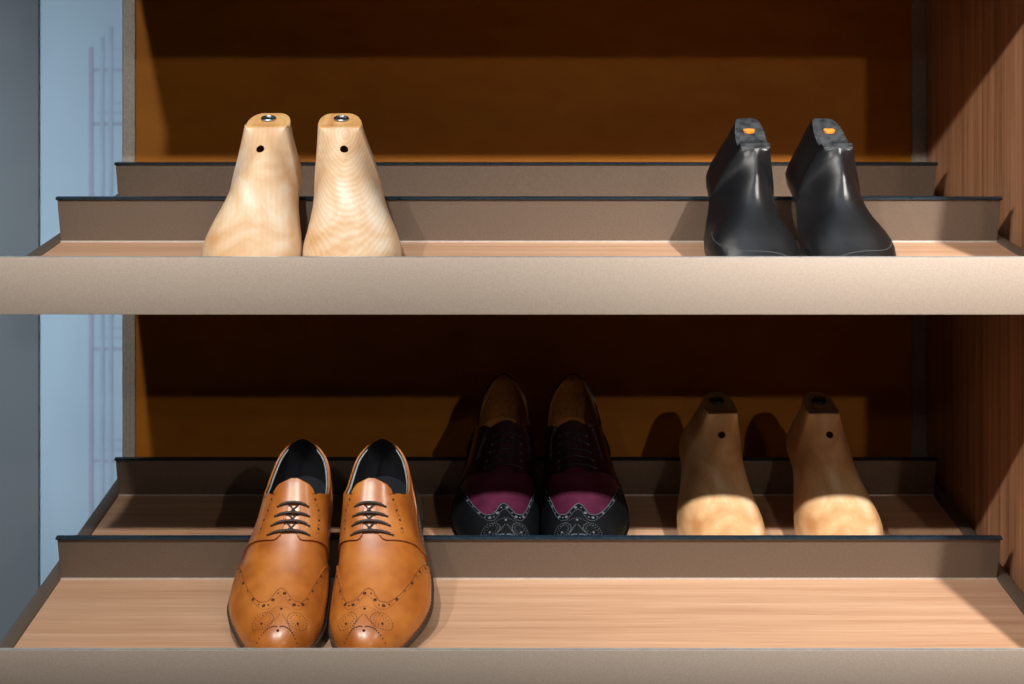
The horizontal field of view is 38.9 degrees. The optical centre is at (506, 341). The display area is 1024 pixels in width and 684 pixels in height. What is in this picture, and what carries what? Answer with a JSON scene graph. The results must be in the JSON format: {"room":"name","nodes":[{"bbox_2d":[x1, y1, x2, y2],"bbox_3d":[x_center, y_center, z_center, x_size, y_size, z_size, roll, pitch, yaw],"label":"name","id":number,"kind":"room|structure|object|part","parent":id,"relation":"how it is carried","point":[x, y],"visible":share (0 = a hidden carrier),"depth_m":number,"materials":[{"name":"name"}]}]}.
{"room":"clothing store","nodes":[
{"label":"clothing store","id":0,"kind":"room"},
{"bbox_2d":[0,0,39,641],"bbox_3d":[-2.735,-0.400,3.006,3.531,3.200,0.012,0,0,0],"label":"wall","id":1,"kind":"structure","parent":0,"point":[19,19],"depth_m":3.00,"materials":[{"name":"paint"}]},
{"bbox_2d":[40,0,121,585],"bbox_3d":[-0.500,-0.400,4.274,11.000,3.200,0.151,0,0,0],"label":"wall","id":2,"kind":"structure","parent":0,"point":[81,40],"depth_m":4.20,"materials":[{"name":"blue paint"}]},
{"bbox_3d":[-0.500,1.250,0.950,11.000,0.100,6.900,0,0,0],"label":"floor","id":3,"kind":"structure","parent":0,"visible":0},
{"bbox_2d":[122,0,1023,593],"bbox_3d":[0.040,0.040,1.696,1.163,2.320,0.790,0,0,0],"label":"display cabinet","id":4,"kind":"object","parent":3,"relation":"on","point":[941,82],"visible":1,"depth_m":2.04,"materials":[{"name":"brown wood"}]},
{"bbox_3d":[-0.532,0.050,2.066,0.018,2.300,0.050,0,0,0],"label":"frame post","id":5,"kind":"part","parent":4,"relation":"part of","materials":[{"name":"grey metal"}]},
{"bbox_2d":[0,457,1023,683],"bbox_3d":[0.025,0.258,1.741,1.130,0.211,0.595,0,0,0],"label":"shoe shelf","id":6,"kind":"object","parent":4,"relation":"attached to","point":[140,594],"visible":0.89,"depth_m":1.64,"materials":[{"name":"brown wood"}]},
{"bbox_3d":[-0.528,0.262,1.747,0.021,0.014,0.599,0,16,0],"label":"rail","id":7,"kind":"part","parent":6,"relation":"part of","materials":[{"name":"brown metal"}]},
{"bbox_2d":[227,438,332,647],"bbox_3d":[-0.245,0.222,1.594,0.109,0.223,0.255,0,0,-1],"label":"shoe","id":8,"kind":"object","parent":6,"relation":"on","point":[279,597],"visible":0.91,"depth_m":1.54,"materials":[{"name":"brown leather"}]},
{"bbox_2d":[328,438,433,647],"bbox_3d":[-0.133,0.222,1.594,0.109,0.223,0.255,0,0,1],"label":"shoe","id":9,"kind":"object","parent":6,"relation":"on","point":[383,591],"visible":0.85,"depth_m":1.54,"materials":[{"name":"brown leather"}]},
{"bbox_2d":[451,373,540,534],"bbox_3d":[-0.015,0.155,1.822,0.109,0.229,0.259,0,0,-1],"label":"shoe","id":10,"kind":"object","parent":6,"relation":"on","point":[496,493],"visible":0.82,"depth_m":1.78,"materials":[{"name":"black leather"}]},
{"bbox_2d":[540,373,629,534],"bbox_3d":[0.096,0.155,1.822,0.109,0.229,0.259,0,0,1],"label":"shoe","id":11,"kind":"object","parent":6,"relation":"on","point":[583,494],"visible":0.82,"depth_m":1.78,"materials":[{"name":"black leather"}]},
{"bbox_2d":[677,392,765,534],"bbox_3d":[0.266,0.166,1.809,0.108,0.203,0.224,0,0,5],"label":"shoe last","id":12,"kind":"object","parent":6,"relation":"in","point":[716,497],"visible":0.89,"depth_m":1.78,"materials":[{"name":"brown wood"}]},
{"bbox_2d":[786,392,882,534],"bbox_3d":[0.409,0.166,1.807,0.108,0.202,0.225,0,0,6],"label":"shoe last","id":13,"kind":"object","parent":6,"relation":"in","point":[830,497],"visible":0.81,"depth_m":1.78,"materials":[{"name":"brown wood"}]},
{"bbox_3d":[0.579,0.262,1.747,0.021,0.014,0.599,0,16,0],"label":"rail","id":14,"kind":"part","parent":6,"relation":"part of","materials":[{"name":"brown metal"}]},
{"bbox_2d":[0,162,1023,314],"bbox_3d":[0.025,-0.133,1.741,1.130,0.211,0.595,0,0,0],"label":"shoe shelf","id":15,"kind":"object","parent":4,"relation":"attached to","point":[476,238],"visible":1,"depth_m":1.46,"materials":[{"name":"brown wood"}]},
{"bbox_3d":[-0.528,-0.129,1.747,0.021,0.014,0.599,0,16,0],"label":"rail","id":16,"kind":"part","parent":15,"relation":"part of","materials":[{"name":"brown metal"}]},
{"bbox_2d":[202,113,302,255],"bbox_3d":[-0.267,-0.159,1.582,0.107,0.198,0.222,0,0,8],"label":"shoe last","id":17,"kind":"object","parent":15,"relation":"in","point":[259,215],"visible":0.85,"depth_m":1.55,"materials":[{"name":"brown wood"}]},
{"bbox_2d":[303,113,401,255],"bbox_3d":[-0.166,-0.158,1.581,0.106,0.197,0.223,0,0,-1],"label":"shoe last","id":18,"kind":"object","parent":15,"relation":"in","point":[350,215],"visible":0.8,"depth_m":1.55,"materials":[{"name":"brown wood"}]},
{"bbox_2d":[704,118,800,255],"bbox_3d":[0.265,-0.156,1.582,0.101,0.192,0.222,0,0,6],"label":"shoe last","id":19,"kind":"object","parent":15,"relation":"in","point":[744,219],"visible":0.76,"depth_m":1.57,"materials":[{"name":"black paint"}]},
{"bbox_2d":[785,118,895,255],"bbox_3d":[0.361,-0.156,1.581,0.099,0.192,0.223,0,0,-5],"label":"shoe last","id":20,"kind":"object","parent":15,"relation":"in","point":[833,218],"visible":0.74,"depth_m":1.57,"materials":[{"name":"black paint"}]},
{"bbox_3d":[0.579,-0.129,1.747,0.021,0.014,0.599,0,16,0],"label":"rail","id":21,"kind":"part","parent":15,"relation":"part of","materials":[{"name":"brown metal"}]},
{"bbox_3d":[0.024,0.025,2.054,1.094,2.250,0.018,0,0,0],"label":"panel","id":22,"kind":"part","parent":4,"relation":"part of","materials":[{"name":"brown wood"}]},
{"bbox_3d":[0.581,0.050,2.066,0.021,2.300,0.050,0,0,0],"label":"frame post","id":23,"kind":"part","parent":4,"relation":"part of","materials":[{"name":"grey metal"}]},
{"bbox_3d":[0.606,0.050,1.696,0.030,2.300,0.790,0,0,0],"label":"panel","id":24,"kind":"part","parent":4,"relation":"part of","materials":[{"name":"brown wood"}]}
]}

